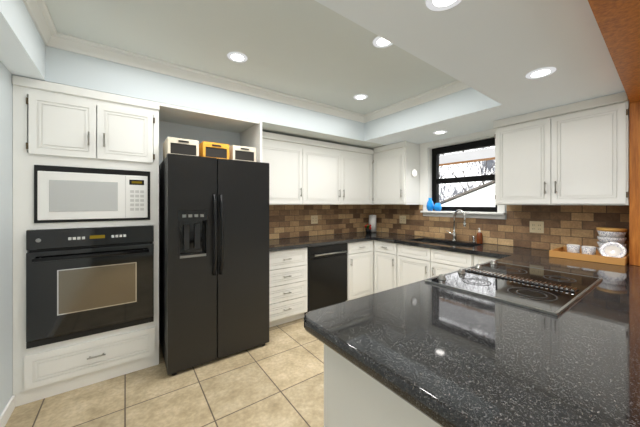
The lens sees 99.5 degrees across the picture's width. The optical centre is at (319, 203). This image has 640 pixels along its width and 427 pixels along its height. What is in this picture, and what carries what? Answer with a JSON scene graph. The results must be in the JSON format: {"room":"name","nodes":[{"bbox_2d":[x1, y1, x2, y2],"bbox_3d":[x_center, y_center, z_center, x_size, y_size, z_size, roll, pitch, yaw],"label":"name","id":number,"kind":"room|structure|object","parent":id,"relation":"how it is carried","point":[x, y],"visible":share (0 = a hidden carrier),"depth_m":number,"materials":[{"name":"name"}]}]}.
{"room":"kitchen","nodes":[
{"label":"kitchen","id":0,"kind":"room"},
{"bbox_2d":[5,315,323,426],"bbox_3d":[1.136,1.430,0.878,4.710,0.100,7.100,0,0,-36],"label":"floor","id":1,"kind":"structure","parent":0,"point":[278,383],"depth_m":1.94,"materials":[{"name":"tile"}]},
{"bbox_2d":[12,75,159,406],"bbox_3d":[-1.888,0.255,2.302,0.857,2.246,0.654,0,0,-36],"label":"tall cabinet","id":2,"kind":"object","parent":1,"relation":"on","point":[55,124],"visible":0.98,"depth_m":2.00,"materials":[{"name":"white wood"}]},
{"bbox_2d":[26,225,153,348],"bbox_3d":[-1.860,0.588,2.285,0.745,0.809,0.658,0,0,-36],"label":"wall oven","id":3,"kind":"object","parent":2,"relation":"in","point":[81,282],"visible":0.99,"depth_m":2.03,"materials":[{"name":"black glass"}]},
{"bbox_2d":[34,165,149,222],"bbox_3d":[-1.831,-0.070,2.252,0.685,0.404,0.445,0,0,-36],"label":"microwave","id":4,"kind":"object","parent":2,"relation":"in","point":[61,194],"visible":1,"depth_m":2.04,"materials":[{"name":"white plastic"}]},
{"bbox_2d":[159,153,268,374],"bbox_3d":[-1.065,0.489,2.696,0.873,1.778,0.899,0,0,-36],"label":"refrigerator","id":5,"kind":"object","parent":1,"relation":"on","point":[214,212],"visible":0.97,"depth_m":2.35,"materials":[{"name":"black metal"}]},
{"bbox_2d":[163,137,198,159],"bbox_3d":[-1.261,-0.479,2.449,0.240,0.155,0.352,0,0,-36],"label":"basket","id":6,"kind":"object","parent":5,"relation":"on","point":[172,145],"visible":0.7,"depth_m":2.31,"materials":[{"name":"beige"}]},
{"bbox_2d":[199,141,228,158],"bbox_3d":[-1.041,-0.479,2.606,0.230,0.155,0.352,0,0,-36],"label":"basket","id":7,"kind":"object","parent":5,"relation":"on","point":[206,149],"visible":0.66,"depth_m":2.47,"materials":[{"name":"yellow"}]},
{"bbox_2d":[229,145,255,161],"bbox_3d":[-0.826,-0.479,2.761,0.230,0.155,0.352,0,0,-36],"label":"basket","id":8,"kind":"object","parent":5,"relation":"on","point":[243,153],"visible":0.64,"depth_m":2.62,"materials":[{"name":"beige"}]},
{"bbox_2d":[240,121,261,161],"bbox_3d":[-0.799,0.254,3.107,0.022,2.248,0.618,0,0,-36],"label":"panel","id":9,"kind":"object","parent":1,"relation":"on","point":[251,137],"visible":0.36,"depth_m":2.98,"materials":[{"name":"white wood"}]},
{"bbox_2d":[269,247,306,326],"bbox_3d":[-0.543,0.945,3.281,0.588,0.866,0.633,0,0,-36],"label":"base cabinet","id":10,"kind":"object","parent":1,"relation":"on","point":[287,268],"visible":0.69,"depth_m":3.07,"materials":[{"name":"white wood"}]},
{"bbox_2d":[304,243,346,314],"bbox_3d":[-0.036,0.947,3.615,0.610,0.863,0.626,0,0,-36],"label":"dishwasher","id":11,"kind":"object","parent":1,"relation":"on","point":[326,264],"visible":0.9,"depth_m":3.38,"materials":[{"name":"black metal"}]},
{"bbox_2d":[347,240,373,300],"bbox_3d":[0.411,0.945,3.966,0.513,0.866,0.634,0,0,-36],"label":"base cabinet","id":12,"kind":"object","parent":1,"relation":"on","point":[360,255],"visible":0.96,"depth_m":3.72,"materials":[{"name":"white wood"}]},
{"bbox_2d":[324,344,441,426],"bbox_3d":[1.404,0.945,1.611,2.815,0.866,1.018,0,0,-36],"label":"base cabinet","id":13,"kind":"object","parent":1,"relation":"on","point":[352,397],"visible":0.08,"depth_m":0.96,"materials":[{"name":"white"}]},
{"bbox_2d":[269,232,639,426],"bbox_3d":[0.744,0.498,2.467,2.888,0.056,3.458,0,0,-36],"label":"countertop","id":14,"kind":"structure","parent":13,"relation":"on","point":[459,358],"depth_m":0.91,"materials":[{"name":"black stone"}]},
{"bbox_2d":[364,224,371,232],"bbox_3d":[0.782,0.394,4.381,0.102,0.147,0.135,0,0,-36],"label":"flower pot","id":15,"kind":"object","parent":14,"relation":"on","point":[368,228],"visible":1,"depth_m":4.35,"materials":[{"name":"black ceramic"}]},
{"bbox_2d":[369,214,376,232],"bbox_3d":[0.876,0.318,4.521,0.150,0.300,0.150,0,0,-36],"label":"paper towel","id":16,"kind":"object","parent":14,"relation":"on","point":[372,218],"visible":0.85,"depth_m":4.47,"materials":[{"name":"white paper"}]},
{"bbox_2d":[419,241,471,247],"bbox_3d":[1.517,0.595,3.343,0.393,0.170,0.780,0,0,-36],"label":"sink","id":17,"kind":"object","parent":14,"relation":"in","point":[419,241],"visible":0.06,"depth_m":3.51,"materials":[{"name":"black metal"}]},
{"bbox_2d":[446,209,475,242],"bbox_3d":[1.728,0.267,3.363,0.118,0.401,0.361,0,0,-36],"label":"faucet","id":18,"kind":"object","parent":14,"relation":"on","point":[453,233],"visible":1,"depth_m":3.42,"materials":[{"name":"silver metal"}]},
{"bbox_2d":[476,228,482,243],"bbox_3d":[1.886,0.374,3.202,0.063,0.187,0.063,0,0,-2],"label":"soap bottle","id":19,"kind":"object","parent":14,"relation":"on","point":[479,237],"visible":1,"depth_m":3.18,"materials":[{"name":"brown plastic"}]},
{"bbox_2d":[425,260,602,315],"bbox_3d":[1.188,0.450,1.654,0.928,0.039,0.618,0,0,-36],"label":"cooktop","id":20,"kind":"object","parent":14,"relation":"in","point":[551,292],"visible":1,"depth_m":1.55,"materials":[{"name":"black glass"}]},
{"bbox_2d":[549,246,628,265],"bbox_3d":[2.333,0.441,2.348,0.390,0.055,0.450,0,0,-36],"label":"wooden tray","id":21,"kind":"object","parent":14,"relation":"on","point":[560,252],"visible":0.76,"depth_m":2.23,"materials":[{"name":"brown wood"}]},
{"bbox_2d":[567,244,579,252],"bbox_3d":[2.298,0.411,2.458,0.092,0.085,0.092,0,0,-36],"label":"cup","id":22,"kind":"object","parent":21,"relation":"on","point":[573,248],"visible":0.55,"depth_m":2.43,"materials":[{"name":"white ceramic"}]},
{"bbox_2d":[581,246,595,254],"bbox_3d":[2.335,0.411,2.355,0.092,0.085,0.092,0,0,-36],"label":"cup","id":23,"kind":"object","parent":21,"relation":"on","point":[591,250],"visible":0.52,"depth_m":2.32,"materials":[{"name":"white ceramic"}]},
{"bbox_2d":[596,227,626,252],"bbox_3d":[2.477,0.329,2.303,0.180,0.250,0.180,0,0,-36],"label":"bowls","id":24,"kind":"object","parent":21,"relation":"on","point":[606,234],"visible":0.5,"depth_m":2.26,"materials":[{"name":"white ceramic"}]},
{"bbox_2d":[599,242,626,257],"bbox_3d":[2.372,0.378,2.197,0.074,0.138,0.156,0,0,-32],"label":"plate","id":25,"kind":"object","parent":21,"relation":"on","point":[610,249],"visible":0.88,"depth_m":2.20,"materials":[{"name":"white ceramic"}]},
{"bbox_2d":[629,101,639,265],"bbox_3d":[2.655,-0.203,1.997,0.333,1.341,0.465,0,0,-36],"label":"wood post","id":26,"kind":"object","parent":14,"relation":"on","point":[634,108],"depth_m":2.07,"materials":[{"name":"brown wood"}]},
{"bbox_2d":[370,240,397,294],"bbox_3d":[0.944,0.945,4.122,0.633,0.866,1.003,0,0,-36],"label":"base cabinet","id":27,"kind":"object","parent":1,"relation":"on","point":[385,253],"visible":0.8,"depth_m":3.71,"materials":[{"name":"white wood"}]},
{"bbox_2d":[398,242,473,286],"bbox_3d":[1.515,0.945,3.326,0.633,0.866,0.943,0,0,-36],"label":"base cabinet","id":28,"kind":"object","parent":1,"relation":"on","point":[415,263],"visible":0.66,"depth_m":3.21,"materials":[{"name":"white wood"}]},
{"bbox_2d":[474,254,499,265],"bbox_3d":[1.892,0.945,2.802,0.633,0.866,0.333,0,0,-36],"label":"base cabinet","id":29,"kind":"object","parent":1,"relation":"on","point":[478,259],"visible":0.09,"depth_m":2.71,"materials":[{"name":"white wood"}]},
{"bbox_2d":[0,0,541,414],"bbox_3d":[1.177,0.025,0.907,4.510,2.710,6.800,0,0,-36],"label":"wall","id":30,"kind":"structure","parent":0,"point":[23,52],"depth_m":2.45,"materials":[{"name":"paint"}]},
{"bbox_2d":[0,395,14,426],"bbox_3d":[-1.428,1.334,0.938,0.012,0.088,2.190,0,0,-36],"label":"baseboard","id":31,"kind":"structure","parent":30,"relation":"attached to","point":[4,417],"depth_m":1.72,"materials":[{"name":"white wood"}]},
{"bbox_2d":[160,103,258,123],"bbox_3d":[-1.019,-0.861,2.608,0.914,0.025,0.025,0,0,-36],"label":"header","id":32,"kind":"object","parent":30,"relation":"attached to","point":[161,104],"depth_m":2.56,"materials":[{"name":"white wood"}]},
{"bbox_2d":[23,0,469,122],"bbox_3d":[-0.152,-1.167,2.132,3.160,0.085,1.760,0,0,-36],"label":"crown molding","id":33,"kind":"structure","parent":30,"relation":"attached to","point":[38,10],"depth_m":2.45,"materials":[{"name":"white"}]},
{"bbox_2d":[262,131,373,204],"bbox_3d":[0.083,-0.417,3.885,2.308,0.855,0.384,0,0,-36],"label":"upper cabinet","id":34,"kind":"object","parent":30,"relation":"attached to","point":[302,171],"visible":0.84,"depth_m":3.60,"materials":[{"name":"white wood"}]},
{"bbox_2d":[373,141,419,204],"bbox_3d":[1.128,-0.430,4.079,0.383,0.880,0.623,0,0,-36],"label":"upper cabinet","id":35,"kind":"object","parent":30,"relation":"attached to","point":[393,182],"visible":0.99,"depth_m":3.91,"materials":[{"name":"white wood"}]},
{"bbox_2d":[411,169,416,176],"bbox_3d":[1.334,-0.440,3.841,0.120,0.120,0.024,0,0,-36],"label":"sconce","id":36,"kind":"object","parent":35,"relation":"attached to","point":[413,171],"visible":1,"depth_m":3.83,"materials":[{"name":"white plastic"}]},
{"bbox_2d":[433,131,446,133],"bbox_3d":[1.466,-0.873,3.307,0.160,0.004,0.160,0,0,-36],"label":"recessed light","id":37,"kind":"object","parent":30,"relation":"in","point":[436,132],"visible":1,"depth_m":3.30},
{"bbox_2d":[269,205,628,252],"bbox_3d":[0.842,0.240,2.826,2.310,0.456,2.988,0,0,-36],"label":"tile backsplash","id":38,"kind":"structure","parent":30,"relation":"attached to","point":[564,225],"depth_m":3.37,"materials":[{"name":"tile"}]},
{"bbox_2d":[311,215,317,223],"bbox_3d":[-0.081,0.230,3.986,0.120,0.120,0.008,0,0,-36],"label":"outlet","id":39,"kind":"object","parent":38,"relation":"attached to","point":[314,219],"visible":1,"depth_m":3.98,"materials":[{"name":"beige plastic"}]},
{"bbox_2d":[399,216,405,223],"bbox_3d":[1.275,0.240,4.179,0.008,0.120,0.120,0,0,-36],"label":"outlet","id":40,"kind":"object","parent":38,"relation":"attached to","point":[402,219],"visible":1,"depth_m":4.18,"materials":[{"name":"beige plastic"}]},
{"bbox_2d":[530,221,543,232],"bbox_3d":[2.252,0.240,2.819,0.008,0.120,0.120,0,0,-36],"label":"outlet","id":41,"kind":"object","parent":38,"relation":"attached to","point":[535,226],"visible":1,"depth_m":2.82,"materials":[{"name":"beige plastic"}]},
{"bbox_2d":[420,129,505,218],"bbox_3d":[1.808,-0.351,3.520,0.215,1.043,1.097,0,0,-36],"label":"window","id":42,"kind":"structure","parent":30,"relation":"in","point":[460,175],"depth_m":3.55,"materials":[{"name":"white"}]},
{"bbox_2d":[426,198,433,210],"bbox_3d":[1.535,0.004,3.775,0.100,0.180,0.098,0,0,-36],"label":"vase","id":43,"kind":"object","parent":42,"relation":"on","point":[430,205],"visible":1,"depth_m":3.74,"materials":[{"name":"blue glass"}]},
{"bbox_2d":[434,203,441,210],"bbox_3d":[1.604,0.039,3.689,0.104,0.110,0.102,0,0,-36],"label":"vase","id":44,"kind":"object","parent":42,"relation":"on","point":[437,207],"visible":1,"depth_m":3.65,"materials":[{"name":"blue glass"}]},
{"bbox_2d":[493,92,628,204],"bbox_3d":[2.221,-0.430,2.558,0.383,0.880,0.942,0,0,-36],"label":"upper cabinet","id":45,"kind":"object","parent":30,"relation":"attached to","point":[577,153],"visible":0.91,"depth_m":2.38,"materials":[{"name":"white wood"}]},
{"bbox_2d":[45,0,624,114],"bbox_3d":[1.305,-1.103,0.642,4.110,0.455,5.920,0,0,-36],"label":"ceiling","id":46,"kind":"structure","parent":0,"point":[321,51],"depth_m":1.83,"materials":[{"name":"paint"}]},
{"bbox_2d":[227,52,246,62],"bbox_3d":[-0.681,-1.208,2.232,0.160,0.004,0.160,0,0,-36],"label":"recessed light","id":47,"kind":"object","parent":46,"relation":"in","point":[238,57],"visible":1,"depth_m":2.23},
{"bbox_2d":[353,94,367,99],"bbox_3d":[0.459,-1.208,3.063,0.160,0.004,0.160,0,0,-36],"label":"recessed light","id":48,"kind":"object","parent":46,"relation":"in","point":[359,96],"visible":1,"depth_m":3.07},
{"bbox_2d":[373,36,391,47],"bbox_3d":[0.473,-1.208,2.015,0.160,0.004,0.160,0,0,-36],"label":"recessed light","id":49,"kind":"object","parent":46,"relation":"in","point":[379,42],"visible":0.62,"depth_m":2.04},
{"bbox_2d":[426,0,461,10],"bbox_3d":[0.531,-0.873,1.145,0.160,0.004,0.160,0,0,-36],"label":"recessed light","id":50,"kind":"object","parent":46,"relation":"in","point":[435,5],"visible":1,"depth_m":1.18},
{"bbox_2d":[525,67,555,78],"bbox_3d":[1.471,-0.873,1.808,0.160,0.004,0.160,0,0,-36],"label":"recessed light","id":51,"kind":"object","parent":46,"relation":"in","point":[542,72],"visible":1,"depth_m":1.80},
{"bbox_2d":[588,0,639,102],"bbox_3d":[1.116,-0.824,0.617,3.768,0.098,0.900,0,0,-36],"label":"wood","id":52,"kind":"object","parent":46,"relation":"attached to","point":[618,21],"visible":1,"depth_m":1.25,"materials":[{"name":"brown wood"}]}
]}

